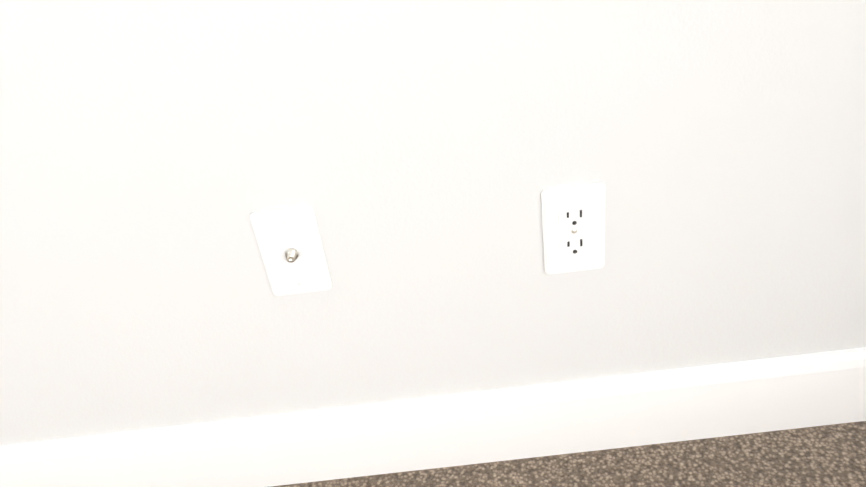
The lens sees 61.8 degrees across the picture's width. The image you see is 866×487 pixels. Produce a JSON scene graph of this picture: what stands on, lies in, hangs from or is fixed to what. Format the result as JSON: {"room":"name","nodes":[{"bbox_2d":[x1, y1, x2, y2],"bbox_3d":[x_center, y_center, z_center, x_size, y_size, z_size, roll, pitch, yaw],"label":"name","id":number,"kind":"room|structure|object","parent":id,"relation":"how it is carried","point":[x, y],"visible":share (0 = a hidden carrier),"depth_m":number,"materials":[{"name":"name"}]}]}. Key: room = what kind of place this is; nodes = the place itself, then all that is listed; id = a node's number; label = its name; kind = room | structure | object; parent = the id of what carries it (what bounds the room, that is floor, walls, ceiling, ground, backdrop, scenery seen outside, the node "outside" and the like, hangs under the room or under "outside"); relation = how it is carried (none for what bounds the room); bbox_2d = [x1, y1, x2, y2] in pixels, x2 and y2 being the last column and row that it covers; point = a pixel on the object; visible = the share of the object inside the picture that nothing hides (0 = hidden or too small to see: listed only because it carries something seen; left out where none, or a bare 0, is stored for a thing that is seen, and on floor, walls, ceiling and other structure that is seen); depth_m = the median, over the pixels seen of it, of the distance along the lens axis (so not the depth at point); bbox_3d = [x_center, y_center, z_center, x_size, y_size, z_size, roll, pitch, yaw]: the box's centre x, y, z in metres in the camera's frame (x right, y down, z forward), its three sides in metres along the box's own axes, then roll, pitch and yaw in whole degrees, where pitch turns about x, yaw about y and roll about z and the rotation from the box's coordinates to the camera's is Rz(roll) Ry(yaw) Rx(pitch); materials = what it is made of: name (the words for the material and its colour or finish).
{"room":"carpeted living room","nodes":[
{"label":"carpeted living room","id":0,"kind":"room"},
{"bbox_2d":[0,0,865,445],"bbox_3d":[-0.220,-0.854,0.331,4.930,2.740,0.120,-7,33,2],"label":"wall","id":1,"kind":"structure","parent":0,"point":[418,156],"depth_m":0.79,"materials":[{"name":"white paint"}]},
{"bbox_2d":[250,205,331,295],"bbox_3d":[-0.160,0.013,0.818,0.070,0.115,0.016,-7,33,2],"label":"outlet","id":2,"kind":"object","parent":1,"relation":"attached to","point":[289,242],"visible":1,"depth_m":0.82,"materials":[{"name":"white plastic"}]},
{"bbox_2d":[0,347,865,486],"bbox_3d":[-0.743,0.350,1.014,3.510,0.125,0.014,-7,33,2],"label":"baseboard","id":3,"kind":"structure","parent":1,"relation":"attached to","point":[688,403],"depth_m":0.94,"materials":[{"name":"white wood"}]},
{"bbox_2d":[541,181,604,273],"bbox_3d":[0.160,-0.015,0.819,0.070,0.115,0.007,-7,33,2],"label":"electrical outlet","id":4,"kind":"object","parent":1,"relation":"attached to","point":[573,221],"visible":1,"depth_m":0.81,"materials":[{"name":"white plastic"}]},
{"bbox_2d":[270,421,865,486],"bbox_3d":[0.014,1.430,-0.594,4.950,0.106,4.180,-7,33,2],"label":"floor","id":5,"kind":"structure","parent":0,"point":[833,455],"depth_m":0.98,"materials":[{"name":"carpet"}]}
]}

